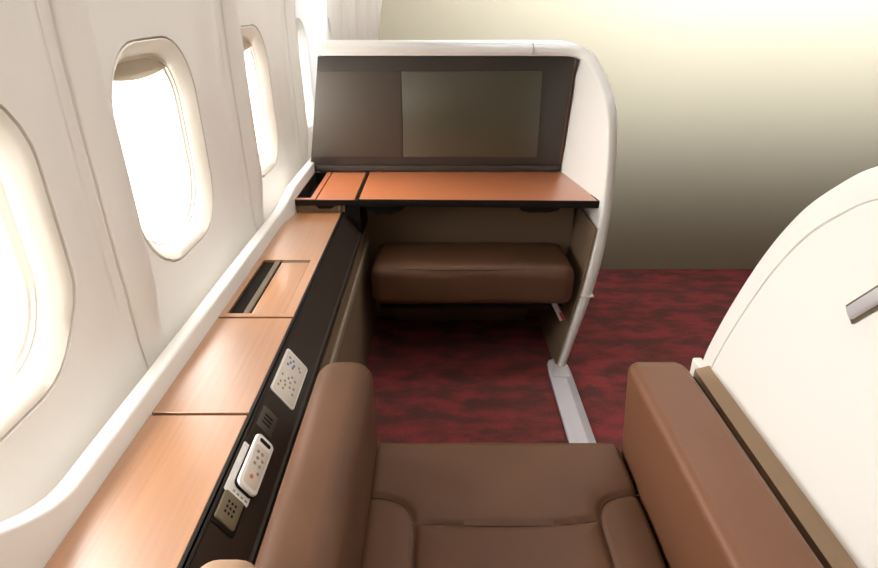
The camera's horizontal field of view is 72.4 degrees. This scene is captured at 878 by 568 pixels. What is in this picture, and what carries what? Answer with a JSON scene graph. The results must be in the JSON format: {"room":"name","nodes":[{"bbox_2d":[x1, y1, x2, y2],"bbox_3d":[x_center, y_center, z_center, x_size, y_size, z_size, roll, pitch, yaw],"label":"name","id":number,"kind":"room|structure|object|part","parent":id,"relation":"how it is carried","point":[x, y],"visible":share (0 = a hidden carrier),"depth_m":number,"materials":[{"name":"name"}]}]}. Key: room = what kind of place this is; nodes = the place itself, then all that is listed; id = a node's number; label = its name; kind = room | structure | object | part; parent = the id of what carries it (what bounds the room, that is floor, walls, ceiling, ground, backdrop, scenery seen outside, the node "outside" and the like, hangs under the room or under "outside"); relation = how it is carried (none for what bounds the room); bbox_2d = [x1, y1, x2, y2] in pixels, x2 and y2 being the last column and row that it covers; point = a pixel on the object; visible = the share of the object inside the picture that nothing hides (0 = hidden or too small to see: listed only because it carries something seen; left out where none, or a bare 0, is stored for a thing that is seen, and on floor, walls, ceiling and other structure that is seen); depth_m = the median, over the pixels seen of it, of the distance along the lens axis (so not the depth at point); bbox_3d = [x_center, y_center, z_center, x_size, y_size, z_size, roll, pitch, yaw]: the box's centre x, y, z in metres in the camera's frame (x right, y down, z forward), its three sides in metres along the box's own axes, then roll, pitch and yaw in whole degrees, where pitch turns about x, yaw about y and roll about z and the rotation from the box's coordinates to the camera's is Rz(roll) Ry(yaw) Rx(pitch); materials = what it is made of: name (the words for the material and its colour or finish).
{"room":"aircraft cabin","nodes":[
{"label":"aircraft cabin","id":0,"kind":"room"},
{"bbox_2d":[0,0,381,522],"bbox_3d":[-0.385,-1.250,3.205,0.598,2.180,9.447,0,25,0],"label":"wall","id":1,"kind":"structure","parent":0,"point":[57,57],"depth_m":1.17,"materials":[{"name":"white plastic"}]},
{"bbox_2d":[0,108,73,438],"bbox_3d":[-0.698,-0.014,0.818,0.089,0.520,0.470,0,25,0],"label":"window","id":2,"kind":"structure","parent":1,"relation":"in","point":[34,265],"depth_m":1.01,"materials":[{"name":"white plastic"}]},
{"bbox_2d":[110,36,211,261],"bbox_3d":[-0.698,-0.334,1.496,0.089,0.520,0.470,0,25,0],"label":"window","id":3,"kind":"structure","parent":1,"relation":"in","point":[139,58],"depth_m":1.62,"materials":[{"name":"white plastic"}]},
{"bbox_2d":[113,58,165,80],"bbox_3d":[-0.716,-0.507,1.414,0.020,0.044,0.350,0,25,0],"label":"shade","id":4,"kind":"object","parent":3,"relation":"attached to","point":[127,69],"depth_m":1.42,"materials":[{"name":"beige plastic"}]},
{"bbox_2d":[241,24,276,175],"bbox_3d":[-0.698,-0.668,2.201,0.089,0.520,0.470,0,25,0],"label":"window","id":5,"kind":"structure","parent":1,"relation":"in","point":[253,45],"depth_m":2.37,"materials":[{"name":"white plastic"}]},
{"bbox_2d":[243,40,250,50],"bbox_3d":[-0.716,-0.840,2.119,0.020,0.044,0.350,0,25,0],"label":"shade","id":6,"kind":"object","parent":5,"relation":"attached to","point":[246,43],"depth_m":2.22,"materials":[{"name":"beige plastic"}]},
{"bbox_2d":[296,19,313,130],"bbox_3d":[-0.698,-1.003,2.910,0.089,0.520,0.470,0,25,0],"label":"window","id":7,"kind":"structure","parent":1,"relation":"in","point":[303,51],"depth_m":3.09,"materials":[{"name":"white plastic"}]},
{"bbox_2d":[328,20,331,39],"bbox_3d":[-0.698,-1.336,3.616,0.089,0.520,0.470,0,25,0],"label":"window","id":8,"kind":"structure","parent":1,"relation":"in","point":[330,34],"depth_m":3.73,"materials":[{"name":"white plastic"}]},
{"bbox_2d":[366,269,753,453],"bbox_3d":[1.150,-0.210,3.662,3.900,0.050,9.400,0,25,0],"label":"floor","id":9,"kind":"structure","parent":0,"point":[435,381],"depth_m":2.51,"materials":[{"name":"carpet"}]},
{"bbox_2d":[0,158,375,567],"bbox_3d":[-0.433,0.394,1.348,0.299,0.835,3.300,0,25,0],"label":"console","id":10,"kind":"object","parent":9,"relation":"on","point":[155,487],"visible":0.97,"depth_m":1.15,"materials":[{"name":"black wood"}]},
{"bbox_3d":[-0.455,0.577,0.450,0.186,0.007,1.521,0,25,0],"label":"panel","id":11,"kind":"part","parent":10,"relation":"part of","materials":[{"name":"brown wood"}]},
{"bbox_3d":[-0.455,0.168,1.314,0.186,0.007,0.375,0,25,0],"label":"panel","id":12,"kind":"part","parent":10,"relation":"part of","materials":[{"name":"brown wood"}]},
{"bbox_2d":[210,488,244,538],"bbox_3d":[-0.335,0.362,0.952,0.031,0.044,0.068,0,25,0],"label":"keypad","id":13,"kind":"object","parent":10,"relation":"attached to","point":[227,505],"depth_m":0.95,"materials":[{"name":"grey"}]},
{"bbox_2d":[234,434,272,497],"bbox_3d":[-0.324,0.318,1.055,0.034,0.042,0.128,0,25,0],"label":"remote control","id":14,"kind":"object","parent":10,"relation":"on","point":[249,477],"visible":1,"depth_m":1.04,"materials":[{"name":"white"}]},
{"bbox_3d":[-0.486,0.004,1.662,0.016,0.006,0.340,0,25,0],"label":"slot trim","id":15,"kind":"part","parent":10,"relation":"part of","materials":[{"name":"brown metal"}]},
{"bbox_2d":[256,405,277,437],"bbox_3d":[-0.333,0.266,1.163,0.024,0.035,0.060,0,25,0],"label":"speaker grille","id":16,"kind":"object","parent":10,"relation":"attached to","point":[266,415],"depth_m":1.16,"materials":[{"name":"black plastic"}]},
{"bbox_3d":[-0.455,-0.086,1.859,0.186,0.014,0.810,0,25,0],"label":"panel","id":17,"kind":"part","parent":10,"relation":"part of","materials":[{"name":"brown wood"}]},
{"bbox_3d":[-0.431,0.007,1.659,0.083,0.004,0.326,0,25,0],"label":"flip lid","id":18,"kind":"part","parent":10,"relation":"part of","materials":[{"name":"brown wood"}]},
{"bbox_2d":[295,172,368,235],"bbox_3d":[-0.411,-0.323,2.408,0.238,0.155,0.394,0,25,0],"label":"side table","id":19,"kind":"object","parent":10,"relation":"on","point":[324,191],"visible":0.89,"depth_m":2.28,"materials":[{"name":"brown wood"}]},
{"bbox_2d":[295,172,331,199],"bbox_3d":[-0.493,-0.383,2.379,0.074,0.022,0.381,0,25,0],"label":"compartment","id":20,"kind":"structure","parent":19,"relation":"on","point":[328,175],"depth_m":2.33,"materials":[{"name":"brown wood"}]},
{"bbox_3d":[-0.420,-0.285,2.215,0.070,0.012,0.012,0,25,0],"label":"handle","id":21,"kind":"part","parent":19,"relation":"part of","materials":[{"name":"black"}]},
{"bbox_3d":[-0.381,-0.384,2.378,0.140,0.018,0.381,0,25,0],"label":"slide panel","id":22,"kind":"part","parent":19,"relation":"part of","materials":[{"name":"brown wood"}]},
{"bbox_3d":[-0.321,-0.274,2.335,0.058,0.128,0.204,0,25,0],"label":"panel","id":23,"kind":"part","parent":19,"relation":"part of","materials":[{"name":"black"}]},
{"bbox_3d":[-0.322,0.494,1.494,0.061,0.530,2.880,0,25,0],"label":"panel","id":24,"kind":"part","parent":10,"relation":"part of","materials":[{"name":"brown"}]},
{"bbox_3d":[-0.289,0.376,1.284,0.011,0.033,2.600,0,25,0],"label":"kick rail","id":25,"kind":"part","parent":10,"relation":"part of","materials":[{"name":"brown"}]},
{"bbox_2d":[319,40,616,365],"bbox_3d":[0.050,-0.340,2.474,1.160,1.199,0.675,0,25,0],"label":"wall","id":26,"kind":"structure","parent":9,"relation":"on","point":[589,155],"depth_m":2.37,"materials":[{"name":"white plastic"}]},
{"bbox_2d":[311,56,575,170],"bbox_3d":[-0.004,-0.697,2.481,1.094,0.460,0.058,0,25,0],"label":"monitor","id":27,"kind":"object","parent":26,"relation":"attached to","point":[372,113],"visible":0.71,"depth_m":2.46,"materials":[{"name":"grey plastic"}]},
{"bbox_3d":[-0.344,-0.693,2.466,0.387,0.342,0.009,0,25,0],"label":"panel","id":28,"kind":"part","parent":27,"relation":"part of","materials":[{"name":"brown"}]},
{"bbox_2d":[358,172,599,214],"bbox_3d":[0.143,-0.357,2.381,0.881,0.071,0.415,0,25,0],"label":"wooden table","id":29,"kind":"object","parent":26,"relation":"attached to","point":[383,193],"visible":0.94,"depth_m":2.28,"materials":[{"name":"brown wood"}]},
{"bbox_2d":[371,242,573,320],"bbox_3d":[0.127,0.044,2.522,0.770,0.465,0.468,0,25,0],"label":"ottoman","id":30,"kind":"object","parent":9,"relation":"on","point":[428,280],"visible":1,"depth_m":2.27,"materials":[{"name":"brown leather"}]},
{"bbox_2d":[201,362,823,567],"bbox_3d":[0.110,0.524,0.780,0.793,1.086,1.162,0,25,0],"label":"seat","id":31,"kind":"object","parent":9,"relation":"on","point":[682,491],"visible":1,"depth_m":1.06,"materials":[{"name":"brown leather"}]},
{"bbox_3d":[-0.192,0.623,0.839,0.117,0.524,1.140,0,25,0],"label":"armrest","id":32,"kind":"part","parent":31,"relation":"part of","materials":[{"name":"brown leather"}]},
{"bbox_2d":[361,443,665,567],"bbox_3d":[0.126,0.535,1.073,0.544,0.155,0.642,0,25,0],"label":"seat cushion","id":33,"kind":"object","parent":31,"relation":"on","point":[430,505],"depth_m":1.13,"materials":[{"name":"brown leather"}]},
{"bbox_3d":[0.445,0.626,0.833,0.123,0.524,1.140,0,25,0],"label":"armrest","id":34,"kind":"part","parent":31,"relation":"part of","materials":[{"name":"brown leather"}]},
{"bbox_2d":[547,359,595,442],"bbox_3d":[0.481,0.570,1.932,0.094,0.018,1.207,0,25,0],"label":"rail","id":35,"kind":"object","parent":9,"relation":"on","point":[577,427],"visible":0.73,"depth_m":2.19,"materials":[{"name":"grey"}]},
{"bbox_3d":[0.481,0.350,2.378,0.070,0.003,0.060,0,25,0],"label":"plate","id":36,"kind":"part","parent":35,"relation":"part of","materials":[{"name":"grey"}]},
{"bbox_2d":[690,166,877,567],"bbox_3d":[0.561,0.559,0.548,0.101,1.220,1.712,0,25,0],"label":"partition","id":37,"kind":"structure","parent":9,"relation":"on","point":[790,368],"depth_m":0.89,"materials":[{"name":"white plastic"}]},
{"bbox_3d":[0.556,0.462,1.414,0.020,0.655,0.042,0,25,0],"label":"post","id":38,"kind":"part","parent":37,"relation":"part of","materials":[{"name":"white plastic"}]},
{"bbox_3d":[0.547,0.666,0.622,0.029,0.364,1.556,0,25,0],"label":"sill","id":39,"kind":"part","parent":37,"relation":"part of","materials":[{"name":"brown"}]},
{"bbox_3d":[0.560,0.009,0.747,0.005,0.137,0.120,0,25,0],"label":"handle","id":40,"kind":"part","parent":37,"relation":"part of","materials":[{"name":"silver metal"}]},
{"bbox_3d":[0.555,0.009,0.747,0.008,0.121,0.104,0,25,0],"label":"lever","id":41,"kind":"part","parent":37,"relation":"part of","materials":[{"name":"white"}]},
{"bbox_2d":[378,0,877,268],"bbox_3d":[1.330,-0.763,3.018,3.340,1.500,0.010,0,25,0],"label":"wall","id":42,"kind":"structure","parent":0,"point":[734,117],"depth_m":2.95,"materials":[{"name":"beige paint"}]}
]}

